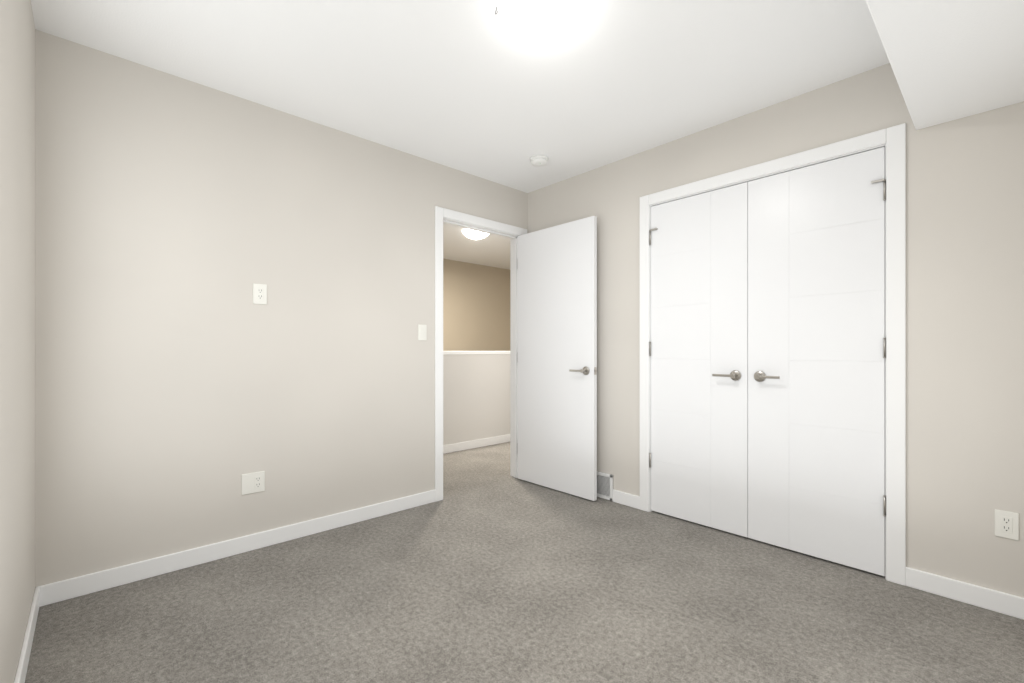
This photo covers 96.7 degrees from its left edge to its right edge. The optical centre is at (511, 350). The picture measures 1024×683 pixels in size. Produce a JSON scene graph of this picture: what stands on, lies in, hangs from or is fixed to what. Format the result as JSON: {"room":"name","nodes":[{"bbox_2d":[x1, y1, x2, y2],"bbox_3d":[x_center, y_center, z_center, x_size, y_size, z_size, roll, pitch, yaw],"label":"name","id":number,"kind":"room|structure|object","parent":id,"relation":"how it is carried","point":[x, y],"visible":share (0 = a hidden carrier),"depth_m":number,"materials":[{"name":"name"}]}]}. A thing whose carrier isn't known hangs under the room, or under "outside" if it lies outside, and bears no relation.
{"room":"empty bedroom","nodes":[
{"label":"empty bedroom","id":0,"kind":"room"},
{"bbox_2d":[0,0,34,682],"bbox_3d":[-1.028,-0.142,0.767,0.120,2.515,3.200,0,0,-43],"label":"wall","id":1,"kind":"structure","parent":0,"point":[17,307],"depth_m":1.46,"materials":[{"name":"beige paint"}]},
{"bbox_2d":[14,584,45,682],"bbox_3d":[-0.980,1.070,0.813,0.013,0.090,3.200,0,0,-43],"label":"baseboard","id":2,"kind":"structure","parent":1,"relation":"attached to","point":[39,598],"depth_m":1.68,"materials":[{"name":"white paint"}]},
{"bbox_2d":[35,29,527,587],"bbox_3d":[0.047,-0.142,4.032,6.140,2.515,0.120,0,0,-43],"label":"wall","id":3,"kind":"structure","parent":0,"point":[183,383],"depth_m":2.42,"materials":[{"name":"beige paint"}]},
{"bbox_2d":[46,490,435,604],"bbox_3d":[-1.302,1.070,2.688,2.015,0.090,0.013,0,0,-43],"label":"baseboard","id":4,"kind":"structure","parent":3,"relation":"attached to","point":[86,584],"depth_m":2.43,"materials":[{"name":"white paint"}]},
{"bbox_2d":[242,471,264,494],"bbox_3d":[-1.451,0.740,2.553,0.116,0.114,0.007,0,0,-43],"label":"electrical outlet","id":5,"kind":"object","parent":3,"relation":"attached to","point":[253,482],"visible":1,"depth_m":2.55,"materials":[{"name":"white plastic"}]},
{"bbox_2d":[253,283,266,303],"bbox_3d":[-1.426,-0.323,2.577,0.070,0.114,0.007,0,0,-43],"label":"electrical outlet","id":6,"kind":"object","parent":3,"relation":"attached to","point":[259,293],"visible":1,"depth_m":2.57,"materials":[{"name":"white plastic"}]},
{"bbox_2d":[435,206,526,501],"bbox_3d":[-0.218,0.021,3.693,0.956,2.188,0.016,0,0,-43],"label":"door frame","id":7,"kind":"structure","parent":3,"relation":"attached to","point":[440,212],"depth_m":3.39,"materials":[{"name":"white paint"}]},
{"bbox_2d":[418,324,426,339],"bbox_3d":[-0.649,-0.135,3.298,0.070,0.114,0.008,0,0,-43],"label":"light switch","id":8,"kind":"object","parent":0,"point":[422,332],"depth_m":3.29,"materials":[{"name":"white plastic"}]},
{"bbox_2d":[31,0,889,269],"bbox_3d":[0.196,-1.450,3.871,6.140,0.100,6.320,0,0,-43],"label":"ceiling","id":9,"kind":"structure","parent":0,"point":[479,88],"depth_m":2.22,"materials":[{"name":"paint"}]},
{"bbox_2d":[462,229,488,239],"bbox_3d":[-0.416,-1.347,5.295,0.320,0.105,0.320,0,0,-43],"label":"hall light","id":10,"kind":"object","parent":9,"relation":"attached to","point":[473,234],"visible":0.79,"depth_m":5.22,"materials":[{"name":"white glass"}]},
{"bbox_2d":[530,155,547,166],"bbox_3d":[0.197,-1.379,3.312,0.132,0.043,0.132,0,0,-43],"label":"smoke detector","id":11,"kind":"object","parent":9,"relation":"attached to","point":[538,160],"visible":1,"depth_m":3.27,"materials":[{"name":"white plastic"}]},
{"bbox_2d":[443,259,509,350],"bbox_3d":[-1.921,-0.142,6.149,6.140,2.515,0.100,0,0,-43],"label":"wall","id":12,"kind":"structure","parent":0,"point":[476,307],"depth_m":7.32,"materials":[{"name":"beige paint"}]},
{"bbox_2d":[443,351,509,453],"bbox_3d":[-0.137,0.557,5.582,4.100,1.115,0.140,0,0,-43],"label":"wall","id":13,"kind":"structure","parent":0,"point":[476,399],"depth_m":5.25,"materials":[{"name":"grey paint"}]},
{"bbox_2d":[25,442,1023,682],"bbox_3d":[0.196,1.165,3.871,6.140,0.100,6.320,0,0,-43],"label":"floor","id":14,"kind":"structure","parent":0,"point":[488,568],"depth_m":1.94,"materials":[{"name":"grey carpet"}]},
{"bbox_2d":[528,63,1023,597],"bbox_3d":[1.313,-0.142,2.861,0.120,2.515,3.320,0,0,-43],"label":"wall","id":15,"kind":"structure","parent":0,"point":[964,327],"depth_m":2.10,"materials":[{"name":"beige paint"}]},
{"bbox_2d":[597,471,612,500],"bbox_3d":[0.644,1.015,3.482,0.014,0.192,0.300,0,0,-43],"label":"air vent","id":16,"kind":"object","parent":15,"relation":"in","point":[604,485],"visible":0.5,"depth_m":3.42,"materials":[{"name":"white metal"}]},
{"bbox_2d":[443,123,905,585],"bbox_3d":[0.654,0.045,2.894,1.040,2.140,2.615,0,0,-43],"label":"door jamb","id":17,"kind":"structure","parent":15,"relation":"in","point":[514,354],"depth_m":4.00,"materials":[{"name":"white paint"}]},
{"bbox_2d":[518,216,596,500],"bbox_3d":[0.339,0.054,3.654,0.151,2.098,0.827,0,0,-43],"label":"bedroom door","id":18,"kind":"structure","parent":17,"relation":"attached to","point":[557,357],"depth_m":3.59,"materials":[{"name":"white paint"}]},
{"bbox_2d":[649,182,747,536],"bbox_3d":[1.166,0.051,2.916,0.093,2.103,0.638,0,0,-43],"label":"closet door","id":19,"kind":"structure","parent":17,"relation":"attached to","point":[698,354],"depth_m":2.89,"materials":[{"name":"white paint"}]},
{"bbox_2d":[748,147,885,575],"bbox_3d":[1.603,0.051,2.447,0.093,2.103,0.638,0,0,-43],"label":"closet door","id":20,"kind":"structure","parent":17,"relation":"attached to","point":[816,359],"depth_m":2.42,"materials":[{"name":"white paint"}]},
{"bbox_2d":[906,567,1023,619],"bbox_3d":[2.080,1.070,1.937,0.013,0.090,0.617,0,0,-43],"label":"baseboard","id":21,"kind":"structure","parent":15,"relation":"attached to","point":[939,585],"depth_m":2.01,"materials":[{"name":"white paint"}]},
{"bbox_2d":[995,509,1018,539],"bbox_3d":[2.094,0.735,1.927,0.007,0.114,0.070,0,0,-43],"label":"electrical outlet","id":22,"kind":"object","parent":15,"relation":"attached to","point":[1006,524],"visible":1,"depth_m":1.92,"materials":[{"name":"white plastic"}]},
{"bbox_2d":[866,0,1023,129],"bbox_3d":[1.002,-1.218,0.888,3.020,0.363,0.613,0,0,-43],"label":"ceiling","id":23,"kind":"structure","parent":0,"point":[950,60],"depth_m":1.59,"materials":[{"name":"paint"}]}
]}

